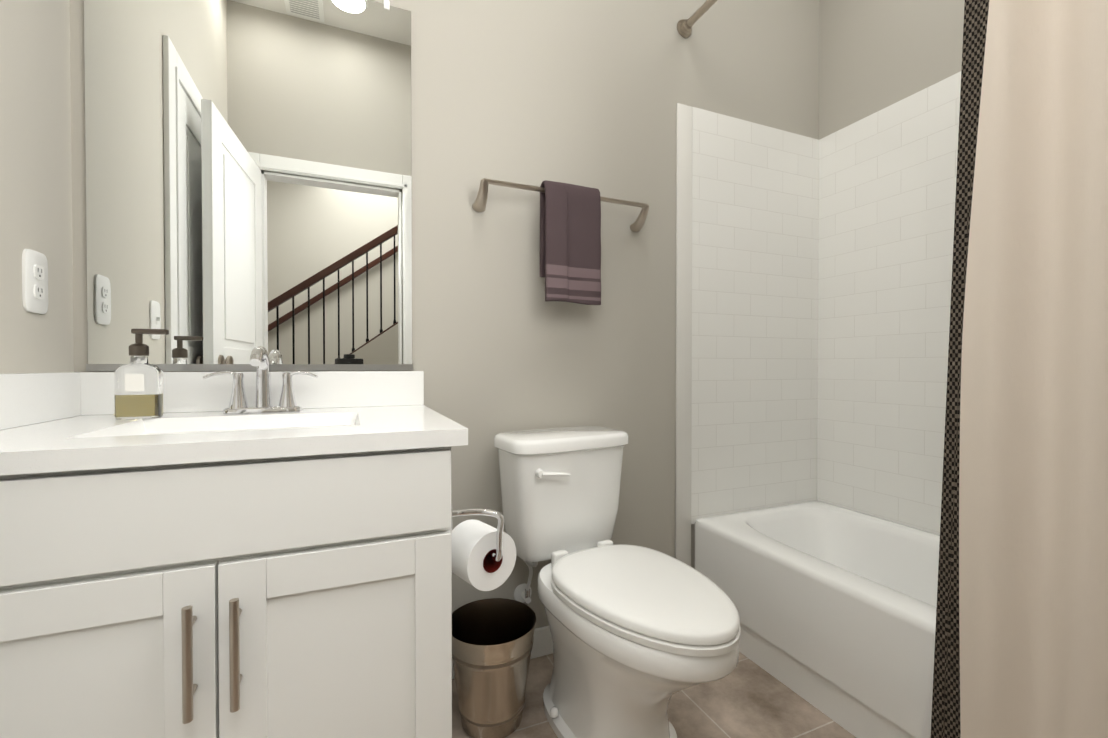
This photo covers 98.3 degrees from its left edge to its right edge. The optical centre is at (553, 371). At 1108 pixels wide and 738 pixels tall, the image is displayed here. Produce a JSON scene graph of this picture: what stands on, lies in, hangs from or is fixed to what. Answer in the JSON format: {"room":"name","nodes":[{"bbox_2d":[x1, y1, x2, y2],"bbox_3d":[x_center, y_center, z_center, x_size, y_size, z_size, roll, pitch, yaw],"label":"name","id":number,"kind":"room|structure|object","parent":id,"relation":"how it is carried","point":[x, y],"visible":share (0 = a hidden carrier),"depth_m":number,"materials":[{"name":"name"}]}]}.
{"room":"bathroom","nodes":[
{"label":"bathroom","id":0,"kind":"room"},
{"bbox_2d":[0,0,73,373],"bbox_3d":[-0.814,-0.480,0.311,0.100,2.800,1.620,0,1,-23],"label":"wall","id":1,"kind":"structure","parent":0,"point":[35,159],"depth_m":0.95,"materials":[{"name":"beige paint"}]},
{"bbox_2d":[22,249,47,313],"bbox_3d":[-1.024,-0.178,0.948,0.009,0.122,0.076,0,1,-23],"label":"electrical outlet plate","id":2,"kind":"object","parent":1,"relation":"attached to","point":[35,281],"visible":1,"depth_m":0.94,"materials":[{"name":"white plastic"}]},
{"bbox_2d":[70,0,819,627],"bbox_3d":[-0.009,-0.495,1.587,2.580,2.800,0.100,0,1,-23],"label":"wall","id":3,"kind":"structure","parent":0,"point":[574,92],"depth_m":1.54,"materials":[{"name":"grey paint"}]},
{"bbox_2d":[84,0,412,370],"bbox_3d":[-0.731,-0.516,1.220,0.714,1.026,0.009,0,1,-23],"label":"mirror","id":4,"kind":"object","parent":3,"relation":"attached to","point":[248,177],"visible":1,"depth_m":1.21,"materials":[{"name":"clear glass"}]},
{"bbox_2d":[452,625,552,678],"bbox_3d":[0.021,0.860,1.554,0.909,0.090,0.012,0,1,-23],"label":"baseboard","id":5,"kind":"structure","parent":3,"relation":"attached to","point":[542,643],"depth_m":1.51,"materials":[{"name":"white"}]},
{"bbox_2d":[472,178,648,231],"bbox_3d":[0.042,-0.520,1.513,0.591,0.077,0.078,0,1,-23],"label":"towel rail","id":6,"kind":"object","parent":3,"relation":"attached to","point":[479,204],"visible":0.94,"depth_m":1.43,"materials":[{"name":"silver metal"}]},
{"bbox_2d":[540,180,600,304],"bbox_3d":[0.052,-0.395,1.480,0.190,0.371,0.075,0,1,-23],"label":"hand towel","id":7,"kind":"object","parent":6,"relation":"hanging from","point":[570,242],"visible":0.98,"depth_m":1.46,"materials":[{"name":"purple fabric"}]},
{"bbox_2d":[677,0,716,37],"bbox_3d":[0.765,-1.229,1.027,0.062,0.062,1.518,0,1,-23],"label":"curtain rod","id":8,"kind":"object","parent":3,"relation":"attached to","point":[684,27],"visible":1,"depth_m":1.68,"materials":[{"name":"silver metal"}]},
{"bbox_2d":[921,0,1107,737],"bbox_3d":[0.908,-0.167,0.687,0.069,2.055,0.720,0,1,-23],"label":"shower curtain","id":9,"kind":"object","parent":8,"relation":"hanging from","point":[1021,641],"visible":1,"depth_m":0.85,"materials":[{"name":"beige fabric"}]},
{"bbox_2d":[675,103,818,566],"bbox_3d":[0.773,-0.031,1.865,0.726,1.864,0.008,0,1,-23],"label":"wall tile","id":10,"kind":"structure","parent":3,"relation":"attached to","point":[747,220],"depth_m":1.84,"materials":[{"name":"white tile"}]},
{"bbox_2d":[452,652,855,737],"bbox_3d":[0.307,0.938,0.858,2.580,0.050,1.720,0,1,-23],"label":"floor","id":11,"kind":"structure","parent":0,"point":[746,697],"depth_m":1.28,"materials":[{"name":"tile"}]},
{"bbox_2d":[0,371,467,737],"bbox_3d":[-0.612,0.457,0.956,0.766,0.910,0.610,0,1,-23],"label":"bathroom vanity","id":12,"kind":"object","parent":11,"relation":"on","point":[193,561],"visible":1,"depth_m":0.74,"materials":[{"name":"white"}]},
{"bbox_2d":[114,328,168,418],"bbox_3d":[-0.876,0.003,1.020,0.088,0.190,0.049,0,1,-23],"label":"soap bottle","id":13,"kind":"object","parent":12,"relation":"on","point":[138,386],"visible":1,"depth_m":1.00,"materials":[{"name":"clear glass"}]},
{"bbox_2d":[203,346,317,413],"bbox_3d":[-0.683,0.018,1.113,0.237,0.157,0.138,0,1,-23],"label":"faucet","id":14,"kind":"object","parent":12,"relation":"on","point":[260,361],"visible":1,"depth_m":1.14,"materials":[{"name":"silver metal"}]},
{"bbox_2d":[451,504,515,590],"bbox_3d":[-0.150,0.336,0.966,0.142,0.181,0.137,0,1,-23],"label":"paper holder","id":15,"kind":"object","parent":12,"relation":"attached to","point":[483,556],"visible":0.83,"depth_m":0.93,"materials":[{"name":"white paper"}]},
{"bbox_2d":[452,598,535,737],"bbox_3d":[-0.163,0.778,1.252,0.233,0.262,0.233,0,1,-23],"label":"trash can","id":16,"kind":"object","parent":11,"relation":"on","point":[492,641],"visible":0.94,"depth_m":1.18,"materials":[{"name":"silver metal"}]},
{"bbox_2d":[494,426,740,737],"bbox_3d":[0.122,0.545,1.204,0.406,0.728,0.728,0,1,-23],"label":"toilet","id":17,"kind":"object","parent":11,"relation":"on","point":[640,635],"visible":1,"depth_m":1.13,"materials":[{"name":"white ceramic"}]},
{"bbox_2d":[695,501,939,737],"bbox_3d":[1.096,0.725,1.186,0.650,0.370,1.508,0,1,-23],"label":"bathtub","id":18,"kind":"object","parent":11,"relation":"on","point":[836,606],"visible":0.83,"depth_m":1.36,"materials":[{"name":"white ceramic"}]},
{"bbox_2d":[819,0,964,139],"bbox_3d":[1.468,-0.492,1.280,0.100,2.800,1.620,0,1,-23],"label":"wall","id":19,"kind":"structure","parent":0,"point":[875,56],"depth_m":1.77,"materials":[{"name":"grey paint"}]},
{"bbox_2d":[817,71,960,534],"bbox_3d":[1.401,-0.197,1.304,0.008,1.520,1.511,0,1,-23],"label":"wall tile","id":20,"kind":"structure","parent":19,"relation":"attached to","point":[887,185],"depth_m":1.74,"materials":[{"name":"white tile"}]}
]}

